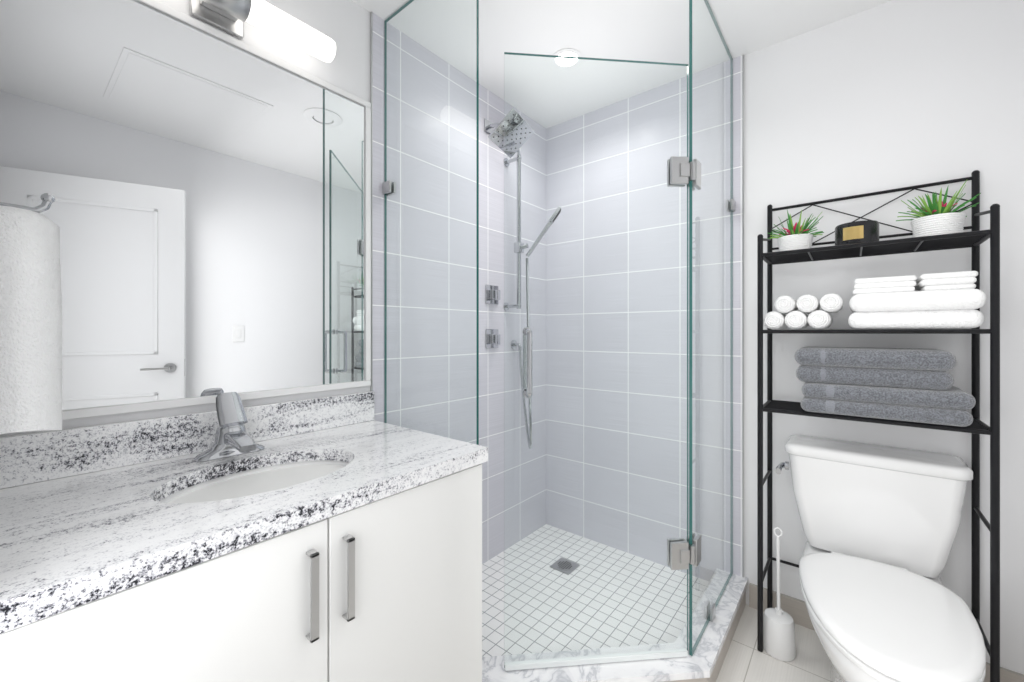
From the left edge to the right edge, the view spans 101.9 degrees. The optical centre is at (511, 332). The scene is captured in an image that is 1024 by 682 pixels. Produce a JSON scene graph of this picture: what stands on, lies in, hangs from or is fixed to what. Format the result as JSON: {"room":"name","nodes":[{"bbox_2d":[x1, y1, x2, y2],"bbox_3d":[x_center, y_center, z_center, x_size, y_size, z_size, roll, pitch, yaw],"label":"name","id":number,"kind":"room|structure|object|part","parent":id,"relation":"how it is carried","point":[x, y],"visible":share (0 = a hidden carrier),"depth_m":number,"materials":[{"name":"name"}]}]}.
{"room":"bathroom","nodes":[
{"label":"bathroom","id":0,"kind":"room"},
{"bbox_2d":[0,0,369,436],"bbox_3d":[-0.511,-0.013,1.725,0.100,2.440,2.347,0,0,39],"label":"wall","id":1,"kind":"structure","parent":0,"point":[344,25],"depth_m":1.44,"materials":[{"name":"white paint"}]},
{"bbox_2d":[0,0,370,419],"bbox_3d":[-0.842,-0.336,1.223,0.018,1.079,0.943,0,0,39],"label":"vanity mirror","id":2,"kind":"object","parent":1,"relation":"attached to","point":[208,188],"visible":0.88,"depth_m":1.14,"materials":[{"name":"white mirror"}]},
{"bbox_2d":[0,391,374,496],"bbox_3d":[-0.836,0.282,1.226,0.020,0.110,0.957,0,0,39],"label":"backsplash","id":3,"kind":"structure","parent":1,"relation":"attached to","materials":[{"name":"stone"}]},
{"bbox_2d":[190,0,335,62],"bbox_3d":[-0.815,-0.943,1.175,0.122,0.110,0.620,0,0,39],"label":"sconce","id":4,"kind":"object","parent":1,"relation":"attached to","point":[230,16],"visible":1,"depth_m":1.23,"materials":[{"name":"white glass"}]},
{"bbox_2d":[370,12,372,390],"bbox_3d":[-0.542,-0.013,1.600,0.009,2.440,0.005,0,0,39],"label":"trim","id":5,"kind":"structure","parent":1,"relation":"attached to","point":[371,72],"depth_m":1.60,"materials":[{"name":"silver metal"}]},
{"bbox_2d":[373,13,545,564],"bbox_3d":[-0.166,-0.013,2.062,0.008,2.440,1.187,0,0,39],"label":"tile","id":6,"kind":"structure","parent":1,"relation":"attached to","point":[495,209],"depth_m":1.96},
{"bbox_2d":[484,108,560,448],"bbox_3d":[0.058,-0.229,2.114,0.274,1.691,0.358,0,0,39],"label":"shower fixture","id":7,"kind":"object","parent":6,"relation":"attached to","point":[498,135],"visible":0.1,"depth_m":2.13,"materials":[{"name":"silver metal"}]},
{"bbox_2d":[352,0,891,128],"bbox_3d":[0.283,-1.263,1.077,2.150,0.060,2.347,0,0,39],"label":"ceiling","id":8,"kind":"structure","parent":0,"point":[647,30],"depth_m":1.73,"materials":[{"name":"white paint"}]},
{"bbox_2d":[551,48,581,68],"bbox_3d":[0.246,-1.230,1.870,0.140,0.004,0.140,0,0,39],"label":"recessed light","id":9,"kind":"object","parent":8,"relation":"in","point":[574,51],"depth_m":1.87,"materials":[{"name":"white glass"}]},
{"bbox_3d":[0.246,-1.232,1.870,0.100,0.002,0.100,0,0,39],"label":"recessed ceiling light lens","id":10,"kind":"part","parent":9,"relation":"part of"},
{"bbox_2d":[716,604,830,681],"bbox_3d":[0.283,1.237,1.077,2.150,0.060,2.347,0,0,39],"label":"floor","id":11,"kind":"structure","parent":0,"point":[745,660],"depth_m":1.52,"materials":[{"name":"tile"}]},
{"bbox_2d":[0,391,487,681],"bbox_3d":[-0.602,0.688,1.035,0.625,1.038,0.957,0,0,39],"label":"bathroom vanity","id":12,"kind":"object","parent":11,"relation":"on","point":[231,538],"visible":1,"depth_m":0.87,"materials":[{"name":"white"}]},
{"bbox_2d":[193,392,265,461],"bbox_3d":[-0.743,0.252,1.122,0.164,0.168,0.168,0,0,39],"label":"faucet","id":13,"kind":"object","parent":12,"relation":"on","point":[232,443],"depth_m":1.12,"materials":[{"name":"silver metal"}]},
{"bbox_2d":[482,524,708,656],"bbox_3d":[0.241,1.185,1.798,0.957,0.045,1.067,0,0,39],"label":"shower floor","id":14,"kind":"structure","parent":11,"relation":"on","point":[496,612],"depth_m":1.81,"materials":[{"name":"tile"}]},
{"bbox_2d":[550,557,578,574],"bbox_3d":[0.262,1.159,2.064,0.110,0.006,0.110,0,0,39],"label":"shower drain","id":15,"kind":"object","parent":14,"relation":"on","point":[560,563],"depth_m":2.06,"materials":[{"name":"silver metal"}]},
{"bbox_2d":[763,527,795,661],"bbox_3d":[1.009,0.975,1.571,0.108,0.463,0.108,0,0,39],"label":"toilet brush","id":16,"kind":"object","parent":11,"relation":"on","point":[778,633],"visible":1,"depth_m":1.54,"materials":[{"name":"white plastic"}]},
{"bbox_2d":[757,170,999,681],"bbox_3d":[1.247,0.332,1.483,0.609,1.749,0.261,0,0,39],"label":"shelf","id":17,"kind":"object","parent":11,"relation":"on","point":[975,237],"visible":0.94,"depth_m":1.39,"materials":[{"name":"black metal"}]},
{"bbox_2d":[763,311,786,328],"bbox_3d":[1.039,-0.045,1.631,0.068,0.067,0.213,0,0,39],"label":"roll","id":18,"kind":"object","parent":17,"relation":"on","point":[773,320],"visible":0.94,"depth_m":1.55,"materials":[{"name":"white fabric"}]},
{"bbox_2d":[774,296,797,313],"bbox_3d":[1.064,-0.105,1.607,0.065,0.064,0.198,0,0,39],"label":"roll","id":19,"kind":"object","parent":18,"relation":"on","point":[785,304],"visible":1,"depth_m":1.53,"materials":[{"name":"white fabric"}]},
{"bbox_2d":[767,210,823,250],"bbox_3d":[1.086,-0.382,1.597,0.181,0.160,0.181,0,0,39],"label":"plant","id":20,"kind":"object","parent":17,"relation":"on","point":[797,236],"visible":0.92,"depth_m":1.56,"materials":[{"name":"green plant"}]},
{"bbox_2d":[784,311,808,328],"bbox_3d":[1.092,-0.045,1.588,0.068,0.067,0.213,0,0,39],"label":"roll","id":21,"kind":"object","parent":17,"relation":"on","point":[795,320],"visible":0.98,"depth_m":1.51,"materials":[{"name":"white fabric"}]},
{"bbox_2d":[796,295,819,313],"bbox_3d":[1.117,-0.105,1.564,0.065,0.064,0.198,0,0,39],"label":"roll","id":22,"kind":"object","parent":21,"relation":"on","point":[808,304],"visible":1,"depth_m":1.49,"materials":[{"name":"white fabric"}]},
{"bbox_2d":[807,310,831,328],"bbox_3d":[1.146,-0.045,1.544,0.068,0.067,0.213,0,0,39],"label":"roll","id":23,"kind":"object","parent":17,"relation":"on","point":[818,319],"visible":1,"depth_m":1.47,"materials":[{"name":"white fabric"}]},
{"bbox_2d":[820,293,842,312],"bbox_3d":[1.171,-0.105,1.520,0.065,0.064,0.198,0,0,39],"label":"roll","id":24,"kind":"object","parent":23,"relation":"on","point":[831,303],"visible":1,"depth_m":1.45,"materials":[{"name":"white fabric"}]},
{"bbox_2d":[835,220,878,245],"bbox_3d":[1.229,-0.343,1.481,0.122,0.083,0.123,0,0,39],"label":"candle","id":25,"kind":"object","parent":17,"relation":"on","point":[857,232],"visible":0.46,"depth_m":1.43,"materials":[{"name":"black wax"}]},
{"bbox_2d":[801,382,975,426],"bbox_3d":[1.272,0.232,1.442,0.428,0.103,0.249,0,0,39],"label":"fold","id":26,"kind":"object","parent":17,"relation":"on","point":[952,405],"visible":0.94,"depth_m":1.33,"materials":[{"name":"grey fabric"}]},
{"bbox_2d":[794,346,956,389],"bbox_3d":[1.254,0.118,1.466,0.410,0.125,0.241,0,0,39],"label":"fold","id":27,"kind":"object","parent":26,"relation":"on","point":[917,368],"visible":1,"depth_m":1.37,"materials":[{"name":"grey fabric"}]},
{"bbox_2d":[848,289,986,328],"bbox_3d":[1.333,-0.071,1.394,0.317,0.119,0.249,0,0,39],"label":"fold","id":28,"kind":"object","parent":17,"relation":"on","point":[945,309],"visible":1,"depth_m":1.30,"materials":[{"name":"white fabric"}]},
{"bbox_2d":[853,275,916,295],"bbox_3d":[1.282,-0.156,1.439,0.157,0.053,0.205,0,0,39],"label":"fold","id":29,"kind":"object","parent":28,"relation":"on","point":[886,284],"visible":0.92,"depth_m":1.36,"materials":[{"name":"white fabric"}]},
{"bbox_2d":[914,271,977,290],"bbox_3d":[1.399,-0.157,1.346,0.124,0.055,0.204,0,0,39],"label":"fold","id":30,"kind":"object","parent":28,"relation":"on","point":[948,280],"visible":0.77,"depth_m":1.27,"materials":[{"name":"white fabric"}]},
{"bbox_2d":[896,180,980,236],"bbox_3d":[1.386,-0.389,1.356,0.193,0.176,0.189,0,0,39],"label":"plant","id":31,"kind":"object","parent":17,"relation":"on","point":[938,217],"visible":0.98,"depth_m":1.32,"materials":[{"name":"green plant"}]},
{"bbox_2d":[775,435,985,681],"bbox_3d":[1.089,0.814,1.276,0.516,0.787,0.810,0,0,39],"label":"toilet","id":32,"kind":"object","parent":11,"relation":"on","point":[880,524],"visible":1,"depth_m":1.32,"materials":[{"name":"white ceramic"}]},
{"bbox_3d":[1.039,0.518,1.595,0.036,0.035,0.097,0,0,39],"label":"lever","id":33,"kind":"part","parent":32,"relation":"part of","materials":[{"name":"silver metal"}]},
{"bbox_3d":[1.288,0.632,1.502,0.470,0.339,0.187,0,0,39],"label":"tank","id":34,"kind":"part","parent":32,"relation":"part of","materials":[{"name":"white ceramic"}]},
{"bbox_3d":[1.288,0.441,1.502,0.492,0.042,0.208,0,0,39],"label":"tank lid","id":35,"kind":"part","parent":32,"relation":"part of","materials":[{"name":"white ceramic"}]},
{"bbox_3d":[1.046,0.782,1.183,0.395,0.052,0.611,0,0,39],"label":"seat lid","id":36,"kind":"part","parent":32,"relation":"part of","materials":[{"name":"white plastic"}]},
{"bbox_2d":[744,0,1023,674],"bbox_3d":[0.993,-0.013,1.947,1.950,2.440,0.100,0,0,39],"label":"wall","id":37,"kind":"structure","parent":0,"point":[893,94],"depth_m":1.54,"materials":[{"name":"white paint"}]},
{"bbox_2d":[546,56,741,580],"bbox_3d":[0.619,-0.013,2.183,1.055,2.440,0.008,0,0,39],"label":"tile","id":38,"kind":"structure","parent":37,"relation":"attached to","point":[602,266],"depth_m":2.14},
{"bbox_2d":[663,590,745,681],"bbox_3d":[0.248,1.158,1.726,1.075,0.098,1.185,0,0,39],"label":"sill","id":39,"kind":"structure","parent":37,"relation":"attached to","point":[723,652],"depth_m":1.53,"materials":[{"name":"tile"}]},
{"bbox_2d":[482,569,747,681],"bbox_3d":[0.249,1.098,1.719,1.085,0.022,1.195,0,0,39],"label":"shower curb","id":40,"kind":"object","parent":39,"relation":"on","point":[700,662],"visible":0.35,"depth_m":1.38,"materials":[{"name":"stone"}]},
{"bbox_2d":[382,0,734,670],"bbox_3d":[0.247,-0.071,1.747,1.028,2.315,1.136,0,0,39],"label":"shower enclosure","id":41,"kind":"object","parent":40,"relation":"on","point":[682,554],"visible":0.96,"depth_m":1.40,"materials":[{"name":"clear glass"}]},
{"bbox_3d":[-0.305,-0.072,1.484,0.504,2.313,0.010,0,0,39],"label":"glass","id":42,"kind":"part","parent":41,"relation":"part of","materials":[{"name":"teal"}]},
{"bbox_3d":[0.050,0.097,1.343,0.089,0.228,0.089,0,0,39],"label":"door pull","id":43,"kind":"part","parent":41,"relation":"part of","materials":[{"name":"silver metal"}]},
{"bbox_3d":[0.283,0.088,1.365,0.446,1.973,0.443,0,0,39],"label":"glass door","id":44,"kind":"part","parent":41,"relation":"part of","materials":[{"name":"teal"}]},
{"bbox_3d":[0.795,-0.072,1.633,0.010,2.313,0.618,0,0,39],"label":"glass","id":45,"kind":"part","parent":41,"relation":"part of","materials":[{"name":"teal"}]},
{"bbox_2d":[742,55,743,576],"bbox_3d":[1.029,-0.013,1.848,0.005,2.440,0.009,0,0,39],"label":"trim","id":46,"kind":"structure","parent":37,"relation":"attached to","point":[742,315],"depth_m":1.84,"materials":[{"name":"silver metal"}]},
{"bbox_2d":[749,583,1023,681],"bbox_3d":[1.381,1.157,1.560,0.860,0.100,0.011,0,0,39],"label":"baseboard","id":47,"kind":"structure","parent":37,"relation":"attached to","point":[795,609],"depth_m":1.72,"materials":[{"name":"tile"}]},
{"bbox_3d":[-0.427,-0.013,0.206,1.950,2.440,0.100,0,0,39],"label":"wall","id":48,"kind":"structure","parent":0,"visible":0},
{"bbox_2d":[0,193,55,212],"bbox_3d":[-0.940,-0.243,0.771,0.048,0.058,0.126,0,0,39],"label":"towel hook","id":49,"kind":"object","parent":48,"relation":"attached to","point":[48,199],"visible":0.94,"depth_m":0.80,"materials":[{"name":"silver metal"}]},
{"bbox_2d":[0,205,61,434],"bbox_3d":[-0.939,-0.022,0.773,0.300,0.412,0.131,0,0,39],"label":"hand towel","id":50,"kind":"object","parent":49,"relation":"hanging from","point":[30,340],"visible":1,"depth_m":0.71,"materials":[{"name":"white fabric"}]}
]}

